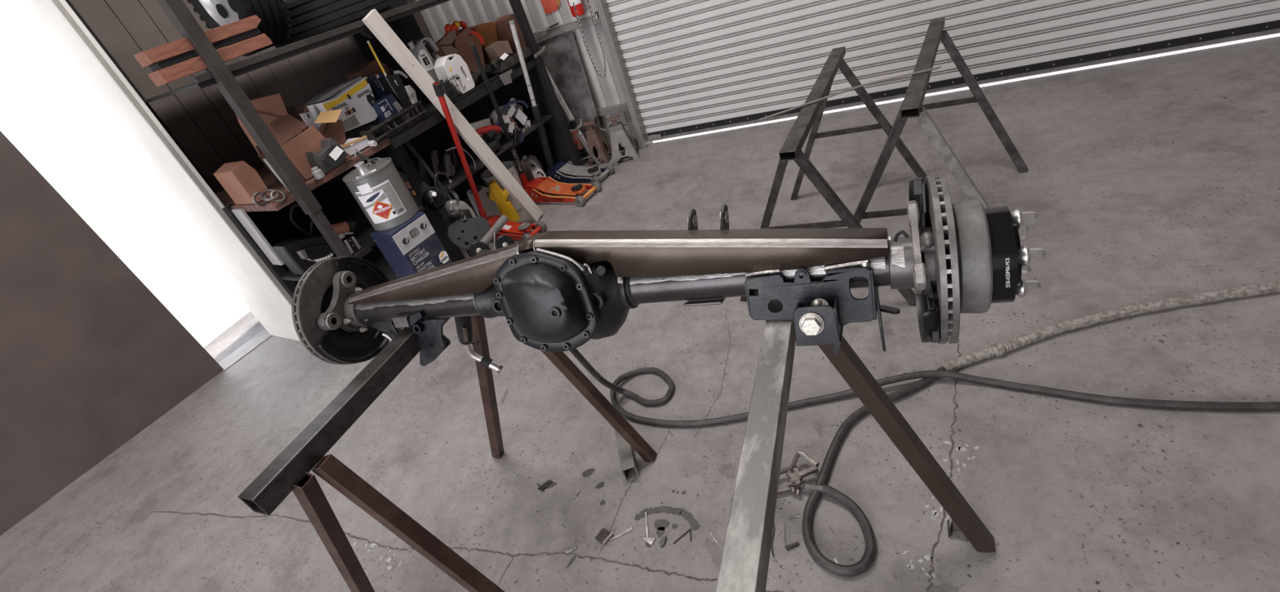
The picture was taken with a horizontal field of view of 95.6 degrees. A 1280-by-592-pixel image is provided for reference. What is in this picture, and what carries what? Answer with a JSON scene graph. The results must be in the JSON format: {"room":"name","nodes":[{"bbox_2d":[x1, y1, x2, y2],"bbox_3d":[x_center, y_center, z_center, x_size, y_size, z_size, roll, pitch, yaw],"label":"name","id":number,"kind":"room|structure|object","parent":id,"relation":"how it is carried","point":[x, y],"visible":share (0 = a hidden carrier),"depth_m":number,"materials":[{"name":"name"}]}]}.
{"room":"workspace","nodes":[
{"label":"workspace","id":0,"kind":"room"},
{"bbox_2d":[0,0,300,341],"bbox_3d":[-2.408,-0.612,2.956,0.630,2.200,0.050,5,40,33],"label":"wall partition","id":1,"kind":"structure","parent":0,"point":[51,29],"depth_m":2.81,"materials":[{"name":"paint"}]},
{"bbox_2d":[0,0,435,535],"bbox_3d":[-3.932,-0.420,1.364,0.122,4.500,8.180,5,40,33],"label":"wall","id":2,"kind":"structure","parent":0,"point":[91,357],"depth_m":2.91,"materials":[{"name":"paint"}]},
{"bbox_2d":[217,328,271,371],"bbox_3d":[-2.468,0.330,3.659,0.160,0.020,0.400,5,40,33],"label":"trim","id":3,"kind":"structure","parent":2,"relation":"attached to","point":[263,335],"depth_m":3.63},
{"bbox_2d":[415,0,648,145],"bbox_3d":[0.947,-3.097,2.647,7.900,4.500,0.116,-3,37,25],"label":"wall","id":4,"kind":"structure","parent":0,"point":[606,91],"depth_m":4.31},
{"bbox_2d":[540,0,560,14],"bbox_3d":[-0.662,-2.159,4.051,0.157,0.350,0.005,-3,37,25],"label":"poster","id":5,"kind":"object","parent":4,"relation":"attached to","point":[548,6],"visible":1,"depth_m":4.12,"materials":[{"name":"paper"}]},
{"bbox_2d":[522,14,600,41],"bbox_3d":[-0.945,-1.917,4.378,1.620,0.049,0.075,-3,37,25],"label":"trim","id":6,"kind":"structure","parent":4,"relation":"attached to","point":[584,22],"depth_m":4.14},
{"bbox_2d":[567,0,585,17],"bbox_3d":[-0.476,-2.108,3.897,0.096,0.425,0.119,-3,37,25],"label":"fire extinguisher","id":7,"kind":"object","parent":4,"relation":"attached to","point":[580,8],"visible":0.94,"depth_m":3.94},
{"bbox_2d":[573,0,606,78],"bbox_3d":[-0.383,-1.913,3.930,0.136,0.876,0.014,-3,37,25],"label":"chain","id":8,"kind":"object","parent":4,"relation":"hanging from","point":[597,32],"visible":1,"depth_m":4.02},
{"bbox_2d":[595,102,628,116],"bbox_3d":[-0.762,-1.401,4.712,1.620,0.050,0.045,-3,37,25],"label":"trim","id":9,"kind":"structure","parent":4,"relation":"attached to","point":[612,109],"depth_m":4.43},
{"bbox_2d":[594,0,649,149],"bbox_3d":[-0.457,-2.495,3.549,0.045,3.400,0.090,-3,37,25],"label":"door frame","id":10,"kind":"structure","parent":4,"relation":"attached to","point":[602,6],"depth_m":4.13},
{"bbox_2d":[605,0,1279,141],"bbox_3d":[1.833,-2.635,2.495,5.010,3.385,0.056,-3,37,25],"label":"door","id":11,"kind":"structure","parent":4,"relation":"in","point":[694,66],"depth_m":3.61,"materials":[{"name":"silver metal"}]},
{"bbox_2d":[0,35,1279,591],"bbox_3d":[0.526,1.099,0.998,8.600,0.121,7.840,-3,37,25],"label":"floor","id":12,"kind":"structure","parent":0,"point":[1155,178],"depth_m":2.09,"materials":[{"name":"concrete"}]},
{"bbox_2d":[65,0,582,332],"bbox_3d":[-1.681,-1.241,3.441,1.181,2.250,2.102,5,40,33],"label":"storage rack","id":13,"kind":"object","parent":12,"relation":"on","point":[197,110],"depth_m":3.32,"materials":[{"name":"metal"}]},
{"bbox_2d":[142,82,198,103],"bbox_3d":[-1.761,-1.463,3.292,1.040,0.078,1.960,5,40,33],"label":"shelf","id":14,"kind":"object","parent":13,"relation":"attached to","point":[194,85],"depth_m":2.55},
{"bbox_2d":[147,33,272,86],"bbox_3d":[-1.787,-0.997,2.434,0.105,0.053,0.475,5,40,33],"label":"block","id":15,"kind":"object","parent":13,"relation":"on","point":[168,74],"visible":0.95,"depth_m":2.35,"materials":[{"name":"red wood"}]},
{"bbox_2d":[148,26,261,71],"bbox_3d":[-1.800,-1.030,2.417,0.090,0.024,0.440,5,40,34],"label":"spacer","id":16,"kind":"object","parent":15,"relation":"on","point":[187,55],"visible":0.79,"depth_m":2.34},
{"bbox_2d":[133,14,261,67],"bbox_3d":[-1.807,-1.060,2.398,0.105,0.050,0.486,5,40,34],"label":"block","id":17,"kind":"object","parent":16,"relation":"on","point":[146,58],"visible":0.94,"depth_m":2.31,"materials":[{"name":"red wood"}]},
{"bbox_2d":[186,0,292,56],"bbox_3d":[-1.937,-1.460,2.720,0.594,0.594,0.200,10,43,39],"label":"wheel","id":18,"kind":"object","parent":13,"relation":"on","point":[273,15],"visible":0.63,"depth_m":2.74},
{"bbox_2d":[213,160,270,204],"bbox_3d":[-1.903,-0.543,2.774,0.200,0.186,0.097,5,40,33],"label":"cardboard box","id":19,"kind":"object","parent":13,"relation":"on","point":[239,180],"visible":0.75,"depth_m":2.72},
{"bbox_2d":[235,93,297,154],"bbox_3d":[-1.900,-0.841,3.026,0.207,0.390,0.192,5,40,33],"label":"cardboard box","id":20,"kind":"object","parent":13,"relation":"on","point":[271,108],"visible":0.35,"depth_m":2.92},
{"bbox_2d":[262,158,289,191],"bbox_3d":[-1.679,-0.559,2.688,0.030,0.173,0.015,-10,34,15],"label":"spanner","id":21,"kind":"object","parent":13,"relation":"on","point":[265,160],"visible":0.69,"depth_m":2.67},
{"bbox_2d":[255,109,342,183],"bbox_3d":[-1.688,-0.793,2.935,0.285,0.278,0.403,5,40,33],"label":"cardboard box","id":22,"kind":"object","parent":13,"relation":"on","point":[285,128],"visible":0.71,"depth_m":2.80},
{"bbox_2d":[288,203,313,235],"bbox_3d":[-1.862,-0.426,3.212,0.016,0.184,0.130,5,40,34],"label":"belt","id":23,"kind":"object","parent":13,"relation":"hanging from","point":[293,206],"visible":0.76,"depth_m":3.18,"materials":[{"name":"rubber"}]},
{"bbox_2d":[285,102,319,131],"bbox_3d":[-1.844,-0.931,3.231,0.140,0.271,0.137,5,40,33],"label":"cardboard box","id":24,"kind":"object","parent":13,"relation":"on","point":[295,111],"visible":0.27,"depth_m":3.13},
{"bbox_2d":[271,235,335,275],"bbox_3d":[-1.725,-0.242,3.019,0.146,0.185,0.235,5,40,33],"label":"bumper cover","id":25,"kind":"object","parent":13,"relation":"on","point":[315,246],"visible":0.69,"depth_m":2.96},
{"bbox_2d":[299,111,319,130],"bbox_3d":[-1.690,-0.850,3.049,0.010,0.247,0.055,5,40,34],"label":"paper packet","id":26,"kind":"object","parent":13,"relation":"on","point":[307,117],"visible":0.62,"depth_m":3.00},
{"bbox_2d":[296,249,334,262],"bbox_3d":[-1.590,-0.211,2.856,0.054,0.103,0.136,5,40,34],"label":"hose","id":27,"kind":"object","parent":13,"relation":"hanging from","point":[301,253],"visible":0.93,"depth_m":2.81,"materials":[{"name":"rubber"}]},
{"bbox_2d":[311,166,324,179],"bbox_3d":[-1.540,-0.588,2.771,0.047,0.054,0.048,5,40,33],"label":"plastic jar","id":28,"kind":"object","parent":13,"relation":"on","point":[317,172],"visible":1,"depth_m":2.76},
{"bbox_2d":[305,137,347,173],"bbox_3d":[-1.525,-0.690,2.835,0.101,0.128,0.161,5,40,34],"label":"box","id":29,"kind":"object","parent":13,"relation":"on","point":[331,154],"visible":0.97,"depth_m":2.82,"materials":[{"name":"grey plastic"}]},
{"bbox_2d":[318,119,346,145],"bbox_3d":[-1.600,-0.812,3.016,0.080,0.169,0.168,5,40,33],"label":"cardboard box","id":30,"kind":"object","parent":13,"relation":"on","point":[335,131],"visible":0.28,"depth_m":2.99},
{"bbox_2d":[274,0,391,48],"bbox_3d":[-1.722,-1.570,3.192,0.670,0.200,0.670,5,40,33],"label":"tyre","id":31,"kind":"object","parent":13,"relation":"on","point":[309,18],"visible":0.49,"depth_m":2.95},
{"bbox_2d":[331,219,358,235],"bbox_3d":[-1.623,-0.366,3.142,0.067,0.106,0.183,11,44,40],"label":"bottle","id":32,"kind":"object","parent":13,"relation":"on","point":[350,225],"visible":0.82,"depth_m":3.14,"materials":[{"name":"brown plastic"}]},
{"bbox_2d":[341,135,368,158],"bbox_3d":[-1.494,-0.783,3.011,0.105,0.066,0.202,5,40,33],"label":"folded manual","id":33,"kind":"object","parent":13,"relation":"on","point":[360,143],"visible":0.48,"depth_m":2.99,"materials":[{"name":"paper"}]},
{"bbox_2d":[344,117,379,140],"bbox_3d":[-1.590,-0.925,3.270,0.150,0.078,0.280,5,40,33],"label":"tray","id":34,"kind":"object","parent":13,"relation":"on","point":[353,133],"visible":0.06,"depth_m":3.20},
{"bbox_2d":[303,76,377,132],"bbox_3d":[-1.622,-1.035,3.196,0.174,0.222,0.331,5,40,33],"label":"product box","id":35,"kind":"object","parent":34,"relation":"on","point":[354,96],"visible":0.9,"depth_m":3.14,"materials":[{"name":"cardboard"}]},
{"bbox_2d":[366,94,376,107],"bbox_3d":[-1.488,-1.078,3.240,0.002,0.101,0.053,5,40,33],"label":"picture","id":36,"kind":"object","parent":35,"relation":"attached to","point":[370,98],"depth_m":3.23},
{"bbox_2d":[345,59,391,79],"bbox_3d":[-1.640,-1.273,3.587,0.160,0.309,0.220,5,40,33],"label":"cardboard box","id":37,"kind":"object","parent":13,"relation":"on","point":[370,68],"visible":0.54,"depth_m":3.49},
{"bbox_2d":[360,72,386,99],"bbox_3d":[-1.499,-1.168,3.392,0.104,0.270,0.133,5,40,33],"label":"box","id":38,"kind":"object","parent":13,"relation":"on","point":[378,91],"visible":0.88,"depth_m":3.31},
{"bbox_2d":[366,40,405,108],"bbox_3d":[-1.409,-1.215,3.263,0.013,0.430,0.026,5,40,33],"label":"stick","id":39,"kind":"object","parent":13,"relation":"on","point":[367,42],"visible":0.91,"depth_m":3.22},
{"bbox_2d":[372,93,403,123],"bbox_3d":[-1.437,-1.065,3.299,0.084,0.122,0.147,5,40,33],"label":"box","id":40,"kind":"object","parent":13,"relation":"on","point":[387,105],"visible":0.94,"depth_m":3.26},
{"bbox_2d":[378,98,402,117],"bbox_3d":[-1.406,-1.069,3.274,0.025,0.092,0.128,-3,37,25],"label":"print","id":41,"kind":"object","parent":40,"relation":"attached to","point":[387,107],"depth_m":3.26},
{"bbox_2d":[359,100,427,144],"bbox_3d":[-1.331,-0.937,3.138,0.115,0.087,0.390,5,40,34],"label":"rail","id":42,"kind":"object","parent":13,"relation":"on","point":[415,112],"visible":0.99,"depth_m":3.11,"materials":[{"name":"metal"}]},
{"bbox_2d":[382,124,391,134],"bbox_3d":[-1.355,-0.890,3.098,0.026,0.056,0.021,5,40,33],"label":"socket","id":43,"kind":"object","parent":42,"relation":"attached to","point":[387,127],"depth_m":3.10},
{"bbox_2d":[413,106,422,116],"bbox_3d":[-1.242,-1.031,3.246,0.021,0.053,0.018,5,40,33],"label":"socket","id":44,"kind":"object","parent":42,"relation":"attached to","point":[418,109],"depth_m":3.24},
{"bbox_2d":[377,69,409,108],"bbox_3d":[-1.403,-1.173,3.358,0.080,0.258,0.097,5,40,34],"label":"case","id":45,"kind":"object","parent":13,"relation":"on","point":[396,81],"visible":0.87,"depth_m":3.32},
{"bbox_2d":[398,171,421,206],"bbox_3d":[-1.351,-0.610,3.312,0.094,0.232,0.065,5,40,33],"label":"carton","id":46,"kind":"object","parent":13,"relation":"on","point":[402,174],"visible":0.36,"depth_m":3.30,"materials":[{"name":"cardboard"}]},
{"bbox_2d":[404,84,417,103],"bbox_3d":[-1.329,-1.162,3.404,0.025,0.149,0.055,5,40,33],"label":"glove","id":47,"kind":"object","parent":13,"relation":"hanging from","point":[411,92],"visible":0.61,"depth_m":3.38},
{"bbox_2d":[271,114,552,281],"bbox_3d":[-1.522,-0.714,3.797,1.000,0.018,2.020,5,40,33],"label":"shelf","id":48,"kind":"object","parent":13,"relation":"attached to","point":[346,208],"depth_m":3.70,"materials":[{"name":"metal"}]},
{"bbox_2d":[407,36,440,81],"bbox_3d":[-1.246,-1.358,3.462,0.092,0.348,0.166,5,40,34],"label":"jug","id":49,"kind":"object","parent":13,"relation":"on","point":[420,48],"visible":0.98,"depth_m":3.38,"materials":[{"name":"grey plastic"}]},
{"bbox_2d":[418,173,430,186],"bbox_3d":[-1.344,-0.709,3.578,0.049,0.098,0.097,5,40,33],"label":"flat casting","id":50,"kind":"object","parent":13,"relation":"on","point":[423,176],"visible":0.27,"depth_m":3.59,"materials":[{"name":"metal"}]},
{"bbox_2d":[430,155,439,180],"bbox_3d":[-1.262,-0.780,3.570,0.032,0.160,0.099,-1,37,28],"label":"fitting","id":51,"kind":"object","parent":13,"relation":"on","point":[433,157],"visible":0.62,"depth_m":3.56,"materials":[{"name":"metal"}]},
{"bbox_2d":[432,150,440,176],"bbox_3d":[-1.286,-0.839,3.673,0.032,0.156,0.099,-1,37,28],"label":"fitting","id":52,"kind":"object","parent":13,"relation":"on","point":[434,152],"visible":0.47,"depth_m":3.66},
{"bbox_2d":[434,172,452,188],"bbox_3d":[-1.150,-0.662,3.380,0.020,0.124,0.121,5,40,34],"label":"ring","id":53,"kind":"object","parent":13,"relation":"on","point":[437,173],"visible":0.8,"depth_m":3.38,"materials":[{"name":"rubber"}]},
{"bbox_2d":[438,160,455,175],"bbox_3d":[-1.206,-0.795,3.629,0.050,0.099,0.098,5,40,33],"label":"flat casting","id":54,"kind":"object","parent":13,"relation":"on","point":[441,167],"visible":0.27,"depth_m":3.60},
{"bbox_2d":[442,154,453,177],"bbox_3d":[-1.188,-0.802,3.583,0.048,0.136,0.113,-6,35,21],"label":"pipe piece","id":55,"kind":"object","parent":13,"relation":"on","point":[446,157],"visible":0.82,"depth_m":3.56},
{"bbox_2d":[440,150,458,166],"bbox_3d":[-1.230,-0.886,3.764,0.053,0.111,0.110,5,40,33],"label":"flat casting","id":56,"kind":"object","parent":13,"relation":"on","point":[448,152],"visible":0.29,"depth_m":3.76,"materials":[{"name":"metal"}]},
{"bbox_2d":[439,75,462,100],"bbox_3d":[-1.120,-1.203,3.381,0.068,0.120,0.127,5,40,34],"label":"wire basket","id":57,"kind":"object","parent":13,"relation":"on","point":[447,87],"visible":0.86,"depth_m":3.37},
{"bbox_2d":[439,79,453,100],"bbox_3d":[-1.131,-1.197,3.377,0.039,0.120,0.040,5,40,33],"label":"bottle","id":58,"kind":"object","parent":57,"relation":"on","point":[446,87],"depth_m":3.36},
{"bbox_2d":[445,80,456,98],"bbox_3d":[-1.115,-1.217,3.416,0.035,0.100,0.036,5,40,33],"label":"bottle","id":59,"kind":"object","parent":57,"relation":"on","point":[448,84],"depth_m":3.40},
{"bbox_2d":[450,146,456,168],"bbox_3d":[-1.190,-0.880,3.703,0.032,0.133,0.099,-1,37,28],"label":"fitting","id":60,"kind":"object","parent":13,"relation":"on","point":[452,151],"visible":0.7,"depth_m":3.69,"materials":[{"name":"metal"}]},
{"bbox_2d":[433,53,475,94],"bbox_3d":[-1.107,-1.318,3.454,0.098,0.217,0.174,5,40,33],"label":"jug","id":61,"kind":"object","parent":13,"relation":"on","point":[445,67],"visible":0.94,"depth_m":3.41,"materials":[{"name":"white plastic"}]},
{"bbox_2d":[455,75,465,89],"bbox_3d":[-1.062,-1.262,3.442,0.010,0.082,0.043,-3,37,25],"label":"print","id":62,"kind":"object","parent":61,"relation":"attached to","point":[460,80],"depth_m":3.44},
{"bbox_2d":[435,26,484,72],"bbox_3d":[-1.201,-1.563,3.783,0.215,0.300,0.362,5,40,33],"label":"cardboard box","id":63,"kind":"object","parent":13,"relation":"on","point":[451,43],"visible":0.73,"depth_m":3.73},
{"bbox_2d":[444,20,484,44],"bbox_3d":[-1.142,-1.679,3.740,0.124,0.186,0.242,5,40,33],"label":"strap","id":64,"kind":"object","parent":63,"relation":"on","point":[455,24],"visible":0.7,"depth_m":3.71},
{"bbox_2d":[470,118,491,135],"bbox_3d":[-1.023,-1.095,3.751,0.050,0.098,0.143,5,40,33],"label":"switch box","id":65,"kind":"object","parent":13,"relation":"on","point":[486,122],"visible":0.5,"depth_m":3.72,"materials":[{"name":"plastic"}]},
{"bbox_2d":[469,22,499,64],"bbox_3d":[-1.076,-1.752,4.035,0.140,0.255,0.212,5,40,33],"label":"cardboard box","id":66,"kind":"object","parent":13,"relation":"on","point":[488,31],"visible":0.41,"depth_m":3.97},
{"bbox_2d":[475,124,502,151],"bbox_3d":[-0.961,-1.025,3.752,0.054,0.188,0.199,5,40,33],"label":"drill","id":67,"kind":"object","parent":13,"relation":"on","point":[484,130],"visible":0.8,"depth_m":3.72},
{"bbox_2d":[486,139,498,153],"bbox_3d":[-0.958,-0.965,3.757,0.076,0.084,0.135,0,38,29],"label":"bottle","id":68,"kind":"object","parent":13,"relation":"on","point":[493,144],"visible":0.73,"depth_m":3.73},
{"bbox_2d":[482,129,496,142],"bbox_3d":[-0.961,-1.041,3.742,0.060,0.066,0.104,0,38,29],"label":"bottle","id":69,"kind":"object","parent":68,"relation":"on","point":[489,136],"visible":0.92,"depth_m":3.71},
{"bbox_2d":[470,46,532,80],"bbox_3d":[-0.925,-1.501,3.759,0.208,0.094,0.477,5,40,33],"label":"tray","id":70,"kind":"object","parent":13,"relation":"on","point":[507,60],"visible":0.71,"depth_m":3.73,"materials":[{"name":"metal"}]},
{"bbox_2d":[484,40,512,60],"bbox_3d":[-0.945,-1.637,3.902,0.080,0.140,0.156,5,40,33],"label":"cardboard box","id":71,"kind":"object","parent":70,"relation":"in","point":[495,50],"visible":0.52,"depth_m":3.86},
{"bbox_2d":[488,99,530,140],"bbox_3d":[-0.916,-1.197,3.970,0.210,0.238,0.356,5,40,33],"label":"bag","id":72,"kind":"object","parent":13,"relation":"on","point":[508,114],"visible":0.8,"depth_m":3.91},
{"bbox_2d":[495,13,526,53],"bbox_3d":[-0.909,-1.824,4.060,0.140,0.244,0.125,5,40,33],"label":"cardboard box","id":73,"kind":"object","parent":13,"relation":"on","point":[503,27],"visible":0.59,"depth_m":4.01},
{"bbox_2d":[512,127,522,146],"bbox_3d":[-0.792,-1.032,3.755,0.046,0.102,0.122,-1,37,27],"label":"tool","id":74,"kind":"object","parent":13,"relation":"on","point":[516,131],"visible":1,"depth_m":3.73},
{"bbox_2d":[369,211,452,278],"bbox_3d":[-1.157,-0.151,3.118,0.209,0.567,0.227,7,41,36],"label":"charger","id":75,"kind":"object","parent":12,"relation":"on","point":[412,246],"visible":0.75,"depth_m":2.97,"materials":[{"name":"metal"}]},
{"bbox_2d":[342,157,418,231],"bbox_3d":[-1.313,-0.535,2.927,0.250,0.337,0.250,-3,37,25],"label":"can","id":76,"kind":"object","parent":75,"relation":"on","point":[379,188],"visible":0.99,"depth_m":2.86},
{"bbox_2d":[356,152,376,164],"bbox_3d":[-1.360,-0.680,2.937,0.092,0.125,0.019,-28,33,-11],"label":"rod","id":77,"kind":"object","parent":76,"relation":"on","point":[359,155],"visible":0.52,"depth_m":2.92,"materials":[{"name":"metal"}]},
{"bbox_2d":[238,248,657,591],"bbox_3d":[-0.474,0.453,1.617,0.656,0.836,0.847,-3,37,25],"label":"horse","id":78,"kind":"object","parent":12,"relation":"on","point":[288,472],"visible":0.74,"depth_m":1.29},
{"bbox_2d":[291,173,1045,366],"bbox_3d":[-0.103,-0.041,1.305,1.659,0.305,0.440,-3,36,24],"label":"rear axle","id":79,"kind":"object","parent":78,"relation":"on","point":[554,291],"visible":1,"depth_m":1.10,"materials":[{"name":"metal"}]},
{"bbox_2d":[404,141,490,248],"bbox_3d":[-1.104,-0.555,3.409,0.303,0.828,0.025,8,42,37],"label":"bar","id":80,"kind":"object","parent":12,"relation":"on","point":[408,144],"visible":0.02,"depth_m":3.33,"materials":[{"name":"black metal"}]},
{"bbox_2d":[361,8,542,222],"bbox_3d":[-1.021,-0.967,3.409,0.041,1.465,0.531,9,43,37],"label":"plank","id":81,"kind":"object","parent":12,"relation":"on","point":[374,21],"visible":1,"depth_m":3.30,"materials":[{"name":"beige wood"}]},
{"bbox_2d":[444,199,479,223],"bbox_3d":[-1.028,-0.432,3.417,0.060,0.324,0.160,5,40,33],"label":"pipe","id":82,"kind":"object","parent":12,"relation":"on","point":[451,204],"visible":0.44,"depth_m":3.33,"materials":[{"name":"plastic"}]},
{"bbox_2d":[447,208,489,257],"bbox_3d":[-0.945,-0.295,3.356,0.210,0.430,0.203,-3,37,25],"label":"plate","id":83,"kind":"object","parent":12,"relation":"on","point":[464,226],"visible":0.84,"depth_m":3.28,"materials":[{"name":"metal"}]},
{"bbox_2d":[419,180,459,222],"bbox_3d":[-1.106,-0.532,3.192,0.191,0.239,0.095,-23,33,-4],"label":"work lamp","id":84,"kind":"object","parent":83,"relation":"on","point":[433,199],"visible":1,"depth_m":3.17,"materials":[{"name":"black plastic"}]},
{"bbox_2d":[466,184,501,217],"bbox_3d":[-1.079,-0.648,4.063,0.155,0.290,0.112,-37,36,-24],"label":"jug","id":85,"kind":"object","parent":12,"relation":"on","point":[490,206],"visible":0.47,"depth_m":4.01,"materials":[{"name":"white plastic"}]},
{"bbox_2d":[432,81,546,240],"bbox_3d":[-0.997,-0.788,3.511,0.486,1.056,0.230,4,40,33],"label":"jack","id":86,"kind":"object","parent":12,"relation":"on","point":[510,226],"visible":0.64,"depth_m":3.65,"materials":[{"name":"metal"}]},
{"bbox_2d":[478,209,488,220],"bbox_3d":[-1.020,-0.505,3.796,0.048,0.145,0.084,-35,35,-21],"label":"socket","id":87,"kind":"object","parent":86,"relation":"attached to","point":[482,213],"depth_m":3.75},
{"bbox_2d":[469,214,514,256],"bbox_3d":[-0.789,-0.239,3.309,0.179,0.298,0.392,4,40,33],"label":"control arm","id":88,"kind":"object","parent":12,"relation":"on","point":[502,241],"visible":0.59,"depth_m":3.24,"materials":[{"name":"metal"}]},
{"bbox_2d":[480,160,522,210],"bbox_3d":[-0.961,-0.774,4.173,0.263,0.302,0.265,-3,37,25],"label":"bucket","id":89,"kind":"object","parent":12,"relation":"on","point":[486,175],"visible":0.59,"depth_m":4.11,"materials":[{"name":"white plastic"}]},
{"bbox_2d":[488,179,519,222],"bbox_3d":[-0.942,-0.652,3.978,0.136,0.309,0.108,-23,33,-4],"label":"container","id":90,"kind":"object","parent":12,"relation":"on","point":[505,206],"visible":0.88,"depth_m":3.93,"materials":[{"name":"plastic"}]},
{"bbox_2d":[520,154,544,181],"bbox_3d":[-0.798,-0.930,4.344,0.130,0.270,0.102,-15,33,9],"label":"jug","id":91,"kind":"object","parent":12,"relation":"on","point":[528,162],"visible":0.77,"depth_m":4.28,"materials":[{"name":"plastic"}]},
{"bbox_2d":[470,43,601,206],"bbox_3d":[-0.761,-1.107,3.780,0.636,1.135,0.340,7,41,36],"label":"jack","id":92,"kind":"object","parent":12,"relation":"on","point":[536,188],"visible":0.91,"depth_m":4.00,"materials":[{"name":"metal"}]},
{"bbox_2d":[519,172,528,185],"bbox_3d":[-0.834,-0.842,4.191,0.048,0.145,0.090,-30,34,-15],"label":"socket","id":93,"kind":"object","parent":92,"relation":"attached to","point":[522,175],"depth_m":4.16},
{"bbox_2d":[530,166,546,178],"bbox_3d":[-0.730,-0.860,4.270,0.085,0.200,0.077,-25,33,-8],"label":"jug","id":94,"kind":"object","parent":12,"relation":"on","point":[535,171],"visible":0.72,"depth_m":4.21,"materials":[{"name":"white plastic"}]},
{"bbox_2d":[537,479,552,491],"bbox_3d":[-0.330,0.645,1.998,0.031,0.024,0.048,12,45,40],"label":"clip","id":95,"kind":"object","parent":12,"relation":"on","point":[548,482],"visible":1,"depth_m":2.00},
{"bbox_2d":[508,20,614,183],"bbox_3d":[-0.618,-1.308,3.983,0.556,1.151,0.213,7,41,36],"label":"jack","id":96,"kind":"object","parent":12,"relation":"on","point":[560,171],"visible":0.81,"depth_m":4.16,"materials":[{"name":"metal"}]},
{"bbox_2d":[546,67,587,151],"bbox_3d":[-0.579,-1.440,4.258,0.200,1.023,0.026,-8,35,18],"label":"pole","id":97,"kind":"object","parent":12,"relation":"on","point":[558,95],"visible":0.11,"depth_m":4.27,"materials":[{"name":"metal"}]},
{"bbox_2d":[535,31,603,155],"bbox_3d":[-0.514,-1.512,4.412,0.329,0.912,0.112,-3,37,25],"label":"sheet","id":98,"kind":"object","parent":12,"relation":"on","point":[561,56],"depth_m":4.34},
{"bbox_2d":[569,119,600,165],"bbox_3d":[-0.466,-1.152,4.420,0.214,0.349,0.214,-20,33,0],"label":"jack stand","id":99,"kind":"object","parent":12,"relation":"on","point":[579,141],"visible":0.72,"depth_m":4.38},
{"bbox_2d":[578,115,611,165],"bbox_3d":[-0.339,-1.192,4.416,0.173,0.337,0.176,-3,37,25],"label":"jack stand","id":100,"kind":"object","parent":12,"relation":"on","point":[593,135],"visible":0.88,"depth_m":4.39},
{"bbox_2d":[595,527,611,542],"bbox_3d":[-0.110,0.730,1.765,0.038,0.010,0.040,15,47,42],"label":"square offcut","id":101,"kind":"object","parent":12,"relation":"on","point":[604,533],"visible":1,"depth_m":1.76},
{"bbox_2d":[602,109,639,166],"bbox_3d":[-0.156,-1.186,4.300,0.208,0.347,0.211,-15,33,9],"label":"jack stand","id":102,"kind":"object","parent":12,"relation":"on","point":[618,132],"visible":0.98,"depth_m":4.26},
{"bbox_2d":[609,526,632,541],"bbox_3d":[-0.055,0.721,1.756,0.077,0.003,0.011,-26,33,-9],"label":"metal strip","id":103,"kind":"object","parent":12,"relation":"on","point":[629,529],"visible":1,"depth_m":1.75,"materials":[{"name":"metal"}]},
{"bbox_2d":[614,429,639,480],"bbox_3d":[-0.048,0.526,1.992,0.046,0.055,0.217,-19,33,2],"label":"tube offcut","id":104,"kind":"object","parent":12,"relation":"on","point":[628,465],"visible":0.62,"depth_m":1.93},
{"bbox_2d":[640,537,655,545],"bbox_3d":[0.022,0.722,1.712,0.046,0.004,0.025,-3,37,25],"label":"wedge","id":105,"kind":"object","parent":12,"relation":"on","point":[650,540],"visible":1,"depth_m":1.71,"materials":[{"name":"metal"}]},
{"bbox_2d":[659,535,666,547],"bbox_3d":[0.067,0.716,1.692,0.016,0.009,0.034,-3,37,25],"label":"metal curl","id":106,"kind":"object","parent":12,"relation":"on","point":[663,540],"visible":1,"depth_m":1.69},
{"bbox_2d":[785,542,799,550],"bbox_3d":[0.411,0.675,1.565,0.038,0.008,0.010,-19,33,2],"label":"scrap","id":107,"kind":"object","parent":12,"relation":"on","point":[790,546],"visible":1,"depth_m":1.56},
{"bbox_2d":[739,46,927,306],"bbox_3d":[0.821,-0.531,2.482,0.706,0.708,1.089,1,38,29],"label":"horse","id":108,"kind":"object","parent":12,"relation":"on","point":[811,114],"visible":0.85,"depth_m":2.19},
{"bbox_2d":[715,299,995,591],"bbox_3d":[0.301,0.582,1.019,0.692,0.824,1.202,-3,37,25],"label":"horse","id":109,"kind":"object","parent":12,"relation":"on","point":[745,556],"visible":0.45,"depth_m":0.94},
{"bbox_2d":[454,315,1279,426],"bbox_3d":[0.798,0.090,1.433,2.600,0.854,0.570,-3,37,25],"label":"hose","id":110,"kind":"object","parent":12,"relation":"on","point":[463,324],"visible":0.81,"depth_m":1.81,"materials":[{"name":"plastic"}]},
{"bbox_2d":[853,17,1028,223],"bbox_3d":[1.210,-0.629,2.415,0.710,0.710,1.065,3,39,32],"label":"horse","id":111,"kind":"object","parent":12,"relation":"on","point":[912,106],"visible":0.82,"depth_m":2.16},
{"bbox_2d":[755,66,941,122],"bbox_3d":[0.771,-0.765,2.186,0.684,0.005,0.061,-14,33,10],"label":"bar","id":112,"kind":"object","parent":111,"relation":"on","point":[939,67],"visible":1,"depth_m":2.19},
{"bbox_2d":[946,519,960,537],"bbox_3d":[0.802,0.585,1.462,0.047,0.034,0.033,-3,37,25],"label":"bracket","id":113,"kind":"object","parent":12,"relation":"on","point":[953,526],"visible":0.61,"depth_m":1.46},
{"bbox_2d":[777,280,1279,577],"bbox_3d":[1.239,0.227,1.738,1.859,0.055,0.436,-25,33,-8],"label":"hose","id":114,"kind":"object","parent":12,"relation":"on","point":[997,349],"visible":0.95,"depth_m":1.77,"materials":[{"name":"rubber"}]},
{"label":"outside","id":115,"kind":"structure","parent":0,"visible":0},
{"bbox_2d":[76,33,1279,347],"bbox_3d":[0.826,1.241,0.683,30.000,0.060,40.000,-3,37,25],"label":"outdoor background","id":116,"kind":"structure","parent":115,"point":[131,221],"depth_m":5.90,"materials":[{"name":"white"}]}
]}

